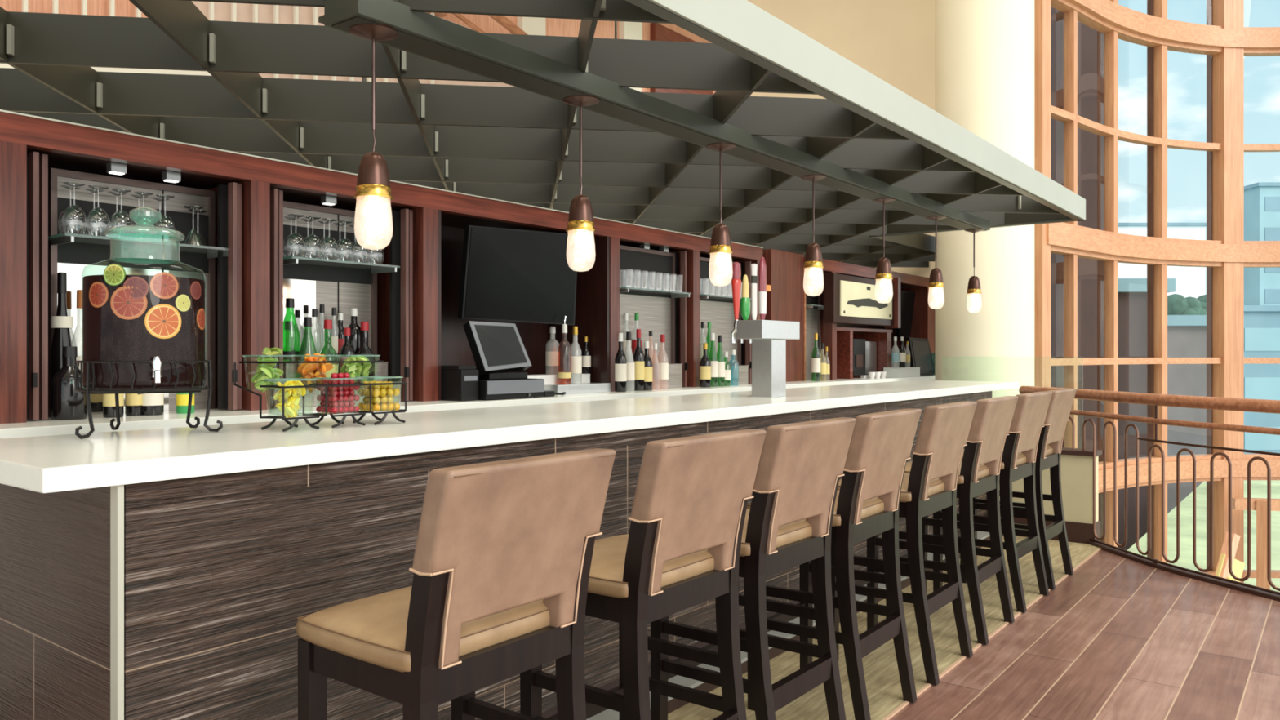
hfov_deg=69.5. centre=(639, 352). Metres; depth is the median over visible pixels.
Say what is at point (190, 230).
bowl
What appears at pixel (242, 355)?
container
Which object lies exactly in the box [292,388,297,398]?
lemon wedge
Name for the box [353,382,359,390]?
cherry
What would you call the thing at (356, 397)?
cherry
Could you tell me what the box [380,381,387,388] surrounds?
olive
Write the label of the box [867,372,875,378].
coffee cup
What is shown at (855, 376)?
drip tray
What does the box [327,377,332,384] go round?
cherry
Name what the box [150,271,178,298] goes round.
slice
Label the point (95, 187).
wine glass
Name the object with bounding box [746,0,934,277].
wall
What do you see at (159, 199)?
wine glass
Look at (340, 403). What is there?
cherry
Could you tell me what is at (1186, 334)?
grey annexe
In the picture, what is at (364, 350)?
bottle
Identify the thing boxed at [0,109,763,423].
bar cabinet
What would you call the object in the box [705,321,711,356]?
bottle
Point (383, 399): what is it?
olive
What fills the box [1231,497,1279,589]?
table
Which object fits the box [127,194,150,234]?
wine glass
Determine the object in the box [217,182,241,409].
shutter
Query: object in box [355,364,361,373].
slice
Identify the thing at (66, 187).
wine glass
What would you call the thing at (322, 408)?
cherry
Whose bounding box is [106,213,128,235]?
bowl
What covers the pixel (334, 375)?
cherry
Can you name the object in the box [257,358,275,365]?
wedge
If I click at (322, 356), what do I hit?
wedge
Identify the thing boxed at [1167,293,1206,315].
tree
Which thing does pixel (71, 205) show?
bowl
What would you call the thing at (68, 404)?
bottle
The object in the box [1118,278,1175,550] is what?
brown annexe
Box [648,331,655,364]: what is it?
bottle
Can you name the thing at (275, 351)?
wedge
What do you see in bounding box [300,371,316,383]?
wedge
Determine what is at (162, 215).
bowl
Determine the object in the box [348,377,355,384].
cherry
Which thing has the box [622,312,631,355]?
bottle
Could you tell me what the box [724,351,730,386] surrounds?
bottle
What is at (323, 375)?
wedge
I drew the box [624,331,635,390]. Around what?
bottle
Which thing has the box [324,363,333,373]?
wedge
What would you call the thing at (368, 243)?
bowl
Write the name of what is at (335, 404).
cherry
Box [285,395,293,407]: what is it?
lemon wedge
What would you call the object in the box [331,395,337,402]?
cherry
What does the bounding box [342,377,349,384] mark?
cherry
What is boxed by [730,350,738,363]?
bottle
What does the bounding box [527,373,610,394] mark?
stand
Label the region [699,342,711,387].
bottle
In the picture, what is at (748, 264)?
shutter
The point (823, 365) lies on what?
bottle
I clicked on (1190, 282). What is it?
building
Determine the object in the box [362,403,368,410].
olive
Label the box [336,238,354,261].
bowl
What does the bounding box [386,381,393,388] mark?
olive
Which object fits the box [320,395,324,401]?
cherry
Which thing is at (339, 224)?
wine glass
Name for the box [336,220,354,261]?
wine glass
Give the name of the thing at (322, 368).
wedge
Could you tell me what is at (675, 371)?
box
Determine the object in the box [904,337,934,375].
far till
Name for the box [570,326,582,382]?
bottle
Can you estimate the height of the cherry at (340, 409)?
0.026 m
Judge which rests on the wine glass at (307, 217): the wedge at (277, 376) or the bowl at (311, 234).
the bowl at (311, 234)
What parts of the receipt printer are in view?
lid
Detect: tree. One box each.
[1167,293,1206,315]
[1196,294,1206,310]
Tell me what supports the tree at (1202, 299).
on the ground
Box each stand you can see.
[74,360,222,439]
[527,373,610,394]
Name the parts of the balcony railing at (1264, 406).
handrail, wood rail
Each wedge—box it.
[251,372,261,382]
[253,380,269,390]
[256,355,265,360]
[256,364,263,373]
[256,372,271,382]
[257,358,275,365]
[257,380,275,390]
[258,364,275,378]
[262,346,271,357]
[263,346,282,357]
[270,358,278,368]
[270,379,280,390]
[271,374,279,380]
[272,368,283,375]
[273,389,281,399]
[275,382,283,389]
[275,403,289,417]
[277,395,285,403]
[280,388,292,399]
[283,381,294,391]
[284,403,296,417]
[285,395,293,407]
[287,379,299,395]
[290,403,297,415]
[291,395,300,407]
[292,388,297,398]
[293,379,306,395]
[296,377,304,383]
[297,363,315,371]
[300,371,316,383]
[301,363,319,374]
[302,376,308,389]
[303,354,315,361]
[306,377,313,393]
[312,352,324,364]
[313,371,320,379]
[315,363,325,372]
[315,376,323,383]
[320,354,325,364]
[320,371,326,378]
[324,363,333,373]
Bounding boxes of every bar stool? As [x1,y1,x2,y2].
[296,448,615,719]
[520,428,766,719]
[650,417,856,719]
[746,408,921,719]
[831,401,977,685]
[885,395,1017,644]
[933,391,1053,613]
[973,388,1076,589]
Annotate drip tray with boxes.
[853,374,875,378]
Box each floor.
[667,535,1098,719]
[888,549,1279,719]
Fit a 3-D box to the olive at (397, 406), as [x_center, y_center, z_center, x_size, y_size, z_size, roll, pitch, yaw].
[-0.795,0.175,3.010,0.023,0.030,0.025,0,0,12]
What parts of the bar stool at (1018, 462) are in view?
leg, foot rail, leg, seat, leg, backrest, leg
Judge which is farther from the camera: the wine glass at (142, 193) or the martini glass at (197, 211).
the martini glass at (197, 211)
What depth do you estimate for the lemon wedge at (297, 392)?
2.76 m
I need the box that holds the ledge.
[586,530,1003,719]
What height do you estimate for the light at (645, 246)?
0.039 m
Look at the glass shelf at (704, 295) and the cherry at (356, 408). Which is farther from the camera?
the glass shelf at (704, 295)
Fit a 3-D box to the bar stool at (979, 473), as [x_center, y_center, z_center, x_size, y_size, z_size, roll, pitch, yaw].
[1.489,0.751,4.402,0.495,1.085,0.482,0,0,37]
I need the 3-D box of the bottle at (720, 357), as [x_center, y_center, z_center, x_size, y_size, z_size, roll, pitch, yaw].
[0.572,0.057,6.596,0.073,0.365,0.073,0,0,37]
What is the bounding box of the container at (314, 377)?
[312,377,363,413]
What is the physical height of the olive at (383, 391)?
0.029 m
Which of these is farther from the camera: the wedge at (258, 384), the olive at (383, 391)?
the olive at (383, 391)
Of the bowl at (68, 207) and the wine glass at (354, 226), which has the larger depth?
the wine glass at (354, 226)
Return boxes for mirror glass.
[57,262,168,414]
[283,278,315,346]
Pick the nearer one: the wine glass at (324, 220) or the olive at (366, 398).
the olive at (366, 398)
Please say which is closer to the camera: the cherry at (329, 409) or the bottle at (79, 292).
the cherry at (329, 409)
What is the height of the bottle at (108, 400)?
0.140 m
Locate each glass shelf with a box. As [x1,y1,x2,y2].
[48,232,227,258]
[283,256,398,273]
[619,286,691,297]
[700,293,751,302]
[805,304,823,309]
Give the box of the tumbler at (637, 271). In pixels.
[637,271,648,288]
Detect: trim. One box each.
[881,547,1101,719]
[1085,541,1279,601]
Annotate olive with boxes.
[357,388,364,396]
[358,402,364,410]
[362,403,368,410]
[363,381,369,388]
[363,388,368,396]
[363,396,369,403]
[367,388,373,396]
[367,403,373,411]
[368,381,374,389]
[372,388,380,397]
[372,396,380,404]
[372,404,380,411]
[373,380,380,389]
[379,387,386,396]
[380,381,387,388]
[380,395,387,404]
[380,403,387,411]
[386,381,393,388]
[386,388,393,396]
[386,395,393,403]
[386,403,394,410]
[392,387,399,396]
[393,401,399,410]
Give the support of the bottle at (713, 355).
on the countertop at (170, 419)
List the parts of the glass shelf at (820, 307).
pane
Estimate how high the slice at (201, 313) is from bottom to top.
0.062 m
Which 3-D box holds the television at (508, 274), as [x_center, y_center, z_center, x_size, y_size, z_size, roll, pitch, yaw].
[-0.711,-0.437,5.251,0.236,0.544,0.897,0,0,37]
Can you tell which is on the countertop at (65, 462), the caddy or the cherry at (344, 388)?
the caddy
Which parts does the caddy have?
leg, leg, leg, leg, leg, leg, leg, leg, leg, leg, leg, leg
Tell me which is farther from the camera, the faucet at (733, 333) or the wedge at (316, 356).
the faucet at (733, 333)
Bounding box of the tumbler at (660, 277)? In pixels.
[659,276,669,291]
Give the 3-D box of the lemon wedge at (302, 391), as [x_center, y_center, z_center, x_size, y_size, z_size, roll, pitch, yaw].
[-1.014,0.105,2.748,0.044,0.048,0.017,0,0,12]
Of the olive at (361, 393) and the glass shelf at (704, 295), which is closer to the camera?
the olive at (361, 393)
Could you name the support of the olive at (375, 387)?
in the container at (358, 376)
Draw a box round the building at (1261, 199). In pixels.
[1244,182,1279,305]
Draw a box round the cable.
[552,391,565,395]
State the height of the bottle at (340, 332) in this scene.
0.234 m
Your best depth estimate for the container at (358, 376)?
2.98 m
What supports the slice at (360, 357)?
in the glass
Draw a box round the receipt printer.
[440,364,478,401]
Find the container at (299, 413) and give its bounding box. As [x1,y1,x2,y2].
[264,377,317,417]
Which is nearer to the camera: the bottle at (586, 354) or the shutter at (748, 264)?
the bottle at (586, 354)
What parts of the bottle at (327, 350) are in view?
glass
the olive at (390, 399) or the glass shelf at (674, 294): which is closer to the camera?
the olive at (390, 399)
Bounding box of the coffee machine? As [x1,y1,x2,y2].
[853,338,876,378]
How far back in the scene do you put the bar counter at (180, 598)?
2.23 m
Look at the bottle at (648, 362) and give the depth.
5.84 m
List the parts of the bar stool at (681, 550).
leg, foot rail, leg, leg, seat, backrest, leg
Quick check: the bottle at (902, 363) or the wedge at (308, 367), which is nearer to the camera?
the wedge at (308, 367)
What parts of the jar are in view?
glass lid, spigot lever, spout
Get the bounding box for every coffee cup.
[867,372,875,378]
[873,371,881,377]
[880,371,886,377]
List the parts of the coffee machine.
water tank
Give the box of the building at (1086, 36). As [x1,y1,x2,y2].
[1050,6,1097,449]
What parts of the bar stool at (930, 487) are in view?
leg, foot rail, leg, seat, leg, backrest, leg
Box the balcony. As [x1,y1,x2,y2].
[0,0,447,84]
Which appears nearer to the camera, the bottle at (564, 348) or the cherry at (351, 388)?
the cherry at (351, 388)
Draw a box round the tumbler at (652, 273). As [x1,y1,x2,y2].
[652,272,662,290]
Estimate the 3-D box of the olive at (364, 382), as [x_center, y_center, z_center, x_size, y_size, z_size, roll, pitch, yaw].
[-0.885,0.105,2.990,0.024,0.028,0.025,0,0,37]
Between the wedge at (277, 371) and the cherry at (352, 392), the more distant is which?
the cherry at (352, 392)
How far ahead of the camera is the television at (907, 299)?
9.94 m
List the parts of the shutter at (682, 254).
handle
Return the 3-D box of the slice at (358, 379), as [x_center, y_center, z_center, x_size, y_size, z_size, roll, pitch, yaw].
[-0.953,0.098,3.072,0.050,0.034,0.023,0,0,10]
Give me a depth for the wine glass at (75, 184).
3.38 m
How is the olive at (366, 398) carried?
in the container at (358, 376)
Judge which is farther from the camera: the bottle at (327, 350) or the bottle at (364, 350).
the bottle at (364, 350)
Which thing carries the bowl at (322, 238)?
on the wine glass at (322, 222)
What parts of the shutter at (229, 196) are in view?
handle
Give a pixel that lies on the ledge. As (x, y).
(673, 704)
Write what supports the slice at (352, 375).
in the glass
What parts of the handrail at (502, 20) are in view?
rail, rail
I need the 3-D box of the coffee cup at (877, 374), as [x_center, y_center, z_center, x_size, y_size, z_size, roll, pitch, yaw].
[2.229,0.210,8.676,0.072,0.060,0.079,0,0,-1]
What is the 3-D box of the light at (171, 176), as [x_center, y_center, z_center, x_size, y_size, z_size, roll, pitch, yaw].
[-1.868,-0.701,3.680,0.040,0.039,0.056,0,0,37]
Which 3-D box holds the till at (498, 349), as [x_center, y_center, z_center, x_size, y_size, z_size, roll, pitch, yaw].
[-0.809,0.037,4.913,0.442,0.398,0.420,0,0,37]
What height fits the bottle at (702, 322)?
0.317 m
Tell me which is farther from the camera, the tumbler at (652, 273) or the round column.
the round column
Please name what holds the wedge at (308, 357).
in the glass
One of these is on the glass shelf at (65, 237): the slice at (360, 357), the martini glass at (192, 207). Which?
the martini glass at (192, 207)
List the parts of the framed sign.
post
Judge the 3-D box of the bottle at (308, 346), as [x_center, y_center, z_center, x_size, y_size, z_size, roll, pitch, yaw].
[-1.489,-0.010,4.142,0.081,0.301,0.081,0,0,37]
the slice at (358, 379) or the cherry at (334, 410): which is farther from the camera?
the slice at (358, 379)
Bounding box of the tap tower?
[730,256,799,397]
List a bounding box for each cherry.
[315,405,320,412]
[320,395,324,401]
[320,406,324,413]
[324,378,328,384]
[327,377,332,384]
[327,394,332,401]
[327,406,332,413]
[330,373,337,378]
[330,406,337,413]
[331,378,338,384]
[331,383,337,391]
[331,390,338,395]
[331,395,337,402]
[331,401,338,407]
[337,373,343,378]
[337,378,345,384]
[337,386,342,391]
[337,390,343,395]
[337,394,343,401]
[337,401,345,407]
[337,406,343,413]
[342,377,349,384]
[342,382,348,391]
[342,389,349,395]
[342,395,348,401]
[342,406,348,413]
[343,373,350,378]
[343,400,349,406]
[347,393,354,401]
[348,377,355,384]
[348,386,354,390]
[348,390,354,395]
[348,400,355,406]
[348,405,354,412]
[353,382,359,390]
[353,393,359,401]
[353,404,359,412]
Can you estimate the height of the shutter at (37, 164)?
0.935 m
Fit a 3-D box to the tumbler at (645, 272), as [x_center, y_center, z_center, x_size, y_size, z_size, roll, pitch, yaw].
[0.067,-0.467,6.002,0.066,0.115,0.068,0,0,37]
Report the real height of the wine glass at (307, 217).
0.190 m
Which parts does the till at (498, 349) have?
screen frame, cash drawer, drawer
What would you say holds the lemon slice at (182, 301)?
in the jar
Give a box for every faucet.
[730,328,736,342]
[739,338,744,342]
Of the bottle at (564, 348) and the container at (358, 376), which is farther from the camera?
the bottle at (564, 348)
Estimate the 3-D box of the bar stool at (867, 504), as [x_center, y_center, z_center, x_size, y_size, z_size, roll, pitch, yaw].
[0.717,0.751,3.393,0.495,1.085,0.482,0,0,37]
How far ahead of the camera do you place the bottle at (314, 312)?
4.26 m
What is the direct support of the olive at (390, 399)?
in the container at (358, 376)
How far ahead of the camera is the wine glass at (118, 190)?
3.51 m
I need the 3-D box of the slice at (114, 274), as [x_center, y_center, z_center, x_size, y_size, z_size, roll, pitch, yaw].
[-1.402,-0.208,2.464,0.058,0.058,0.009,0,0,1]
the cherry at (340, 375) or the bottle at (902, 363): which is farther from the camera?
the bottle at (902, 363)
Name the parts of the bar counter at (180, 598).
panel, corner trim, board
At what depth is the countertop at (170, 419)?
3.85 m
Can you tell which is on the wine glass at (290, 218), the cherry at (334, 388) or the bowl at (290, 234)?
the bowl at (290, 234)
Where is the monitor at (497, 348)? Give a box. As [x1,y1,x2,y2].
[462,321,531,375]
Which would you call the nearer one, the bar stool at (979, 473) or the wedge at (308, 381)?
the wedge at (308, 381)
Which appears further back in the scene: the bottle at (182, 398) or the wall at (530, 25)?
the wall at (530, 25)
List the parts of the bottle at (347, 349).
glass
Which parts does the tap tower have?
tap handle, handle, tap handle, handle, tap handle, tap handle, handle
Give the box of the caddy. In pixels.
[233,360,406,431]
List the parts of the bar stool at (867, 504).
leg, foot rail, leg, seat, leg, backrest, leg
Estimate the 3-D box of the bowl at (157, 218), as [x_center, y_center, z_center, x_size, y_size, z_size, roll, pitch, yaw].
[-1.933,-0.487,3.718,0.080,0.112,0.080,0,0,37]
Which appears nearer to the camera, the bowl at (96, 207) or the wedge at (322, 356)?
the wedge at (322, 356)
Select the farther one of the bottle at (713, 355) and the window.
the window
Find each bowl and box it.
[57,207,83,234]
[61,204,87,234]
[82,209,106,236]
[86,207,110,235]
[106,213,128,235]
[110,209,133,233]
[127,215,150,234]
[132,212,155,234]
[148,217,171,242]
[153,215,176,242]
[182,230,204,245]
[283,234,300,257]
[286,232,305,257]
[298,236,316,257]
[303,234,321,257]
[315,238,333,259]
[320,235,337,258]
[331,240,348,261]
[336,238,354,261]
[346,241,364,261]
[351,240,368,262]
[361,243,378,263]
[367,241,384,264]
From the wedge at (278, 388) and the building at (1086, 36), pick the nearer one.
the wedge at (278, 388)
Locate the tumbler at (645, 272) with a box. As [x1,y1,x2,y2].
[644,271,655,289]
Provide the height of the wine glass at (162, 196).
0.190 m
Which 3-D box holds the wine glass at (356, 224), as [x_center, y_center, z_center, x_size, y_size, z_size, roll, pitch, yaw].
[-1.323,-0.517,4.375,0.080,0.190,0.080,0,0,37]
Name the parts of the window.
post, frame, frame, frame, frame, post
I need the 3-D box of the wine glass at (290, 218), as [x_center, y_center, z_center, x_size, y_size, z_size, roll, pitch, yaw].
[-1.579,-0.517,4.181,0.080,0.190,0.080,0,0,37]
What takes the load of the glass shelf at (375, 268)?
attached to the bar cabinet at (68, 145)
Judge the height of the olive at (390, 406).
0.026 m
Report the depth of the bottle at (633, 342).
5.99 m
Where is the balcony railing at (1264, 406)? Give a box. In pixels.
[1018,385,1279,595]
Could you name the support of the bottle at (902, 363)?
on the box at (891, 371)
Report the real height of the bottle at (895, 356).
0.304 m
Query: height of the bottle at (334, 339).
0.258 m
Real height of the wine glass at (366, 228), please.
0.190 m
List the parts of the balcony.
panel, panel, rail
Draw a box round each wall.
[437,13,715,94]
[440,225,885,374]
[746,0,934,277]
[999,447,1102,543]
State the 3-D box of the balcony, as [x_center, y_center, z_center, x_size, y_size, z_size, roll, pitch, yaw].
[-6.475,-3.700,5.837,0.220,3.600,13.400,0,0,37]
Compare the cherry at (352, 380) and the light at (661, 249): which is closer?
the cherry at (352, 380)
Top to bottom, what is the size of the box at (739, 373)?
0.144 m
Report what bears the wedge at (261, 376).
in the container at (242, 355)
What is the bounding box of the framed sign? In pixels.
[823,273,900,328]
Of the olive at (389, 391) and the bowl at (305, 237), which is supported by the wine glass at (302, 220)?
the bowl at (305, 237)
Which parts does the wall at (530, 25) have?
raised panel, raised panel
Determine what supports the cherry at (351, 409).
in the container at (314, 377)
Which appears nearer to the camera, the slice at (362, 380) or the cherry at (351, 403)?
the cherry at (351, 403)
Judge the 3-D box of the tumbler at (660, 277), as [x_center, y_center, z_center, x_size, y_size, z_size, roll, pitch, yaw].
[0.163,-0.467,6.128,0.066,0.115,0.068,0,0,37]
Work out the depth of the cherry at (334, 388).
2.82 m
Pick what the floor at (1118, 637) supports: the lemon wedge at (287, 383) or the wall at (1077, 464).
the wall at (1077, 464)
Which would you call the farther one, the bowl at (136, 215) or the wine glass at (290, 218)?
the wine glass at (290, 218)
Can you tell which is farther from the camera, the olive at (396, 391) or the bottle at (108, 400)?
the bottle at (108, 400)
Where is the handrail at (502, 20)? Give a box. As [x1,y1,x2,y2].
[451,13,528,35]
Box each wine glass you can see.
[57,185,83,234]
[61,182,87,234]
[82,188,106,236]
[86,185,110,235]
[106,191,128,235]
[110,188,133,233]
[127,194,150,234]
[132,191,155,234]
[148,197,171,242]
[153,194,176,242]
[283,216,300,257]
[286,213,305,257]
[298,218,316,257]
[303,216,321,257]
[315,220,333,259]
[320,218,337,258]
[331,222,348,261]
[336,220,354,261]
[346,224,364,261]
[351,222,368,262]
[361,226,378,263]
[367,224,384,264]
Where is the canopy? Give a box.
[0,0,1085,301]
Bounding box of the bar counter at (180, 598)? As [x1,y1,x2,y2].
[0,391,991,719]
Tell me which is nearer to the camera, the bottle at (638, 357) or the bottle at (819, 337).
the bottle at (638, 357)
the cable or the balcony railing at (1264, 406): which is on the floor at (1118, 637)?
the balcony railing at (1264, 406)
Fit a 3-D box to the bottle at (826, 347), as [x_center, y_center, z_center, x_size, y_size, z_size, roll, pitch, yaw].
[1.625,0.093,8.038,0.053,0.294,0.053,0,0,37]
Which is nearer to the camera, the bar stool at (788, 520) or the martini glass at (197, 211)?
the bar stool at (788, 520)
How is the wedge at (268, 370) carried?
in the container at (242, 355)
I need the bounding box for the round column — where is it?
[934,0,1034,397]
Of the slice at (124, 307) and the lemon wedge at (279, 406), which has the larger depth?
the lemon wedge at (279, 406)
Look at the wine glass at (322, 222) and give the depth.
4.31 m
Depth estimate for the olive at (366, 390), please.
2.97 m
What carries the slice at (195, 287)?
in the jar
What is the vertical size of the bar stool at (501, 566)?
1.085 m
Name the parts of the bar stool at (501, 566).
leg, seat, leg, leg, backrest, leg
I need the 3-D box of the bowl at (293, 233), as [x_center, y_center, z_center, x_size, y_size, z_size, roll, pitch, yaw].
[-1.530,-0.478,4.105,0.080,0.112,0.080,0,0,37]
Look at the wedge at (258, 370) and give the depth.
2.83 m
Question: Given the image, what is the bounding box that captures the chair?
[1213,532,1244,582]
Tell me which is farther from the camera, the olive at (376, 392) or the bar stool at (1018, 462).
the bar stool at (1018, 462)
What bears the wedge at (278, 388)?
in the container at (242, 355)
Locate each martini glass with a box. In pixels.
[182,205,204,245]
[187,208,208,246]
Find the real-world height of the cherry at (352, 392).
0.025 m
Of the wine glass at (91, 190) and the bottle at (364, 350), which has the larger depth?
the bottle at (364, 350)
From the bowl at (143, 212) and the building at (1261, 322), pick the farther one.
the building at (1261, 322)
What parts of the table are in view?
rail, post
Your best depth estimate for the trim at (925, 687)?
4.03 m
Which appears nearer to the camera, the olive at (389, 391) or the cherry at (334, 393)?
the cherry at (334, 393)
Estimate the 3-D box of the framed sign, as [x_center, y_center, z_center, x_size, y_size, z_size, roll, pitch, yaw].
[2.069,-0.485,8.509,0.138,0.490,1.395,0,0,37]
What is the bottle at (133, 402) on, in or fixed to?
on the countertop at (170, 419)
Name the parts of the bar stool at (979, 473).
leg, seat, leg, backrest, leg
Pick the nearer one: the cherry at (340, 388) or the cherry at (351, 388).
the cherry at (340, 388)
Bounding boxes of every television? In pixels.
[457,225,577,325]
[896,290,915,337]
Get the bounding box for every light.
[106,161,126,175]
[161,170,181,182]
[320,195,336,205]
[640,244,649,249]
[659,247,668,253]
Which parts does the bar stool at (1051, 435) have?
leg, leg, seat, backrest, leg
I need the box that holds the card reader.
[543,390,555,396]
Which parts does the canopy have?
rod, ceiling plate, bulb, cord, lattice canopy, pendant lamp, rod, ceiling plate, bulb, cord, hanger rod, pendant lamp, rod, ceiling plate, bulb, rod, pendant lamp, ceiling plate, bulb, bulb, pendant lamp, rod, ceiling plate, pendant lamp, rod, ceiling plate, bulb, rod, pendant lamp, ceiling plate, bulb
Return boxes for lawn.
[1127,480,1279,591]
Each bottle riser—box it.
[283,361,388,399]
[298,381,400,407]
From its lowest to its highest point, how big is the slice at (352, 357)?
0.042 m
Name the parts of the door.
handle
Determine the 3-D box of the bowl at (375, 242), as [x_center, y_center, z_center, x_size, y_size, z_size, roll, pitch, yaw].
[-1.272,-0.478,4.443,0.080,0.112,0.080,0,0,37]
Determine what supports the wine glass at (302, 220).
on the glass shelf at (375, 268)
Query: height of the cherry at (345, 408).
0.023 m
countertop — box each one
[0,374,934,438]
[0,380,1018,493]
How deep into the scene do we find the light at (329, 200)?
4.23 m
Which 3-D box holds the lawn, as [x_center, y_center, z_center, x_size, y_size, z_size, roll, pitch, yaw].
[19.596,3.550,14.910,19.000,0.300,20.500,0,0,37]
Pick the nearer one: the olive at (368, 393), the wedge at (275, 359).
the wedge at (275, 359)
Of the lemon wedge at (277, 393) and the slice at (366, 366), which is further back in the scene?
the slice at (366, 366)
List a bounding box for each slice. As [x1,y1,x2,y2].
[88,281,108,307]
[103,263,125,285]
[110,285,147,319]
[123,275,148,299]
[144,303,181,338]
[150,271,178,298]
[175,294,190,311]
[190,281,200,299]
[196,308,204,329]
[340,364,346,373]
[342,356,358,364]
[344,362,357,374]
[345,363,357,373]
[348,371,355,378]
[350,355,356,363]
[354,377,360,382]
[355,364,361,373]
[356,355,369,364]
[359,377,368,387]
[360,362,372,375]
[361,370,369,377]
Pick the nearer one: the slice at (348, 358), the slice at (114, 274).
the slice at (114, 274)
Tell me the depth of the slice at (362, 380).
3.08 m
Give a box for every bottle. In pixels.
[50,272,73,417]
[52,346,87,420]
[71,289,90,416]
[102,393,124,417]
[124,393,142,416]
[142,393,164,415]
[176,392,194,413]
[283,297,300,361]
[298,316,316,377]
[311,308,321,329]
[315,304,324,328]
[319,319,337,377]
[331,307,337,352]
[334,312,344,360]
[339,327,355,373]
[347,308,360,353]
[355,321,374,381]
[545,326,559,374]
[558,315,571,384]
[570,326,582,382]
[582,336,591,373]
[614,333,626,391]
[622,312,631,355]
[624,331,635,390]
[631,312,641,355]
[632,328,644,391]
[644,341,652,390]
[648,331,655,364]
[652,342,659,365]
[657,334,668,389]
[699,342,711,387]
[700,321,704,358]
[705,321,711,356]
[708,333,718,386]
[716,334,724,386]
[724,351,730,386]
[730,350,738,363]
[811,333,820,381]
[817,336,823,380]
[820,342,826,381]
[825,346,829,373]
[891,336,899,362]
[897,336,906,367]
[906,341,910,362]
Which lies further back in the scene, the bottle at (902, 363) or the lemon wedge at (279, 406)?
the bottle at (902, 363)
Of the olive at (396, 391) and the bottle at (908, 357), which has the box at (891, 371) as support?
the bottle at (908, 357)
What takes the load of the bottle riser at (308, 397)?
on the countertop at (170, 419)
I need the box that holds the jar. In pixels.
[82,206,204,389]
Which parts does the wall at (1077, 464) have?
board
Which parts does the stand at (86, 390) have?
leg, leg, leg, leg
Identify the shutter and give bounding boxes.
[26,151,48,420]
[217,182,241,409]
[270,188,283,408]
[671,251,688,386]
[738,261,751,383]
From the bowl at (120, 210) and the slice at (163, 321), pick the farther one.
the bowl at (120, 210)
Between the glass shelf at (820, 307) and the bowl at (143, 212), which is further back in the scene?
the glass shelf at (820, 307)
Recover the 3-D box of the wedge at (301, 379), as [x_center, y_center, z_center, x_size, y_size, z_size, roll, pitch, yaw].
[-1.087,0.095,2.972,0.060,0.035,0.014,0,0,-2]
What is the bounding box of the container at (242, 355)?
[242,355,294,391]
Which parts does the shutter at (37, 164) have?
handle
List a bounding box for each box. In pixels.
[626,363,682,390]
[730,364,748,385]
[883,367,919,377]
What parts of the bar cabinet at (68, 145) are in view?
post, mirror panel, steel panel, steel panel, post, steel panel, mirror panel, steel panel, post, reveal panel, reveal panel, post, steel panel, mirror panel, post, steel panel, mirror panel, post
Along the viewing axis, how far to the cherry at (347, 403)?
2.86 m
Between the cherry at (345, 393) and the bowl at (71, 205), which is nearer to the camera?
the cherry at (345, 393)
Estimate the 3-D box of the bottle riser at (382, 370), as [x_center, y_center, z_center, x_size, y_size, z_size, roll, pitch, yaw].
[-1.444,0.143,4.347,0.103,0.194,0.556,0,0,37]
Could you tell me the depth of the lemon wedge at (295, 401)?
2.74 m
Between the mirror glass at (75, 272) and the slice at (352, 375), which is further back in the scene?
the mirror glass at (75, 272)
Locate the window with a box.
[1034,0,1279,582]
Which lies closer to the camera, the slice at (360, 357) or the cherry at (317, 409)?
the cherry at (317, 409)
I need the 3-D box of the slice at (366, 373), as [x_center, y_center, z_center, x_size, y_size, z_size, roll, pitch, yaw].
[-0.925,0.081,3.109,0.045,0.041,0.022,0,0,35]
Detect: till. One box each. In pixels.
[462,320,544,399]
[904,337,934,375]
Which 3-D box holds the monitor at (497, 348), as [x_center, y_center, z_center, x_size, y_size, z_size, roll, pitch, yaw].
[-0.748,-0.023,4.852,0.165,0.276,0.337,0,0,37]
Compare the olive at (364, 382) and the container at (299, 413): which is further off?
the olive at (364, 382)
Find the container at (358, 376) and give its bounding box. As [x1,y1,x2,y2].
[354,376,403,411]
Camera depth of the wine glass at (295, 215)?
4.10 m
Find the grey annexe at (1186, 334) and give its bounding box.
[1167,315,1206,513]
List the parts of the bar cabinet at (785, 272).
panel, steel panel, mirror panel, frame, post, post, rail, post, post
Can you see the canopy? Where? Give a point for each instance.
(373, 181)
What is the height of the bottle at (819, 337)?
0.382 m
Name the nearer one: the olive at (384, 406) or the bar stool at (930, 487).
the olive at (384, 406)
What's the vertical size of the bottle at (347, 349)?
0.257 m
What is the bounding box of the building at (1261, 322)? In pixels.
[1244,305,1279,453]
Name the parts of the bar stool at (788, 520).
leg, foot rail, leg, seat, backrest, leg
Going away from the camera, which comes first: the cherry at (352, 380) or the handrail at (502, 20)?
the cherry at (352, 380)
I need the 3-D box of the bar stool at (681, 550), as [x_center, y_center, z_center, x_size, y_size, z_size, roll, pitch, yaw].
[0.012,0.751,2.472,0.495,1.085,0.482,0,0,38]
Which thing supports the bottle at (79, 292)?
on the countertop at (170, 419)
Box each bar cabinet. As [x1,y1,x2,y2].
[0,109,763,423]
[762,248,934,382]
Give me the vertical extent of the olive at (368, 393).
0.028 m

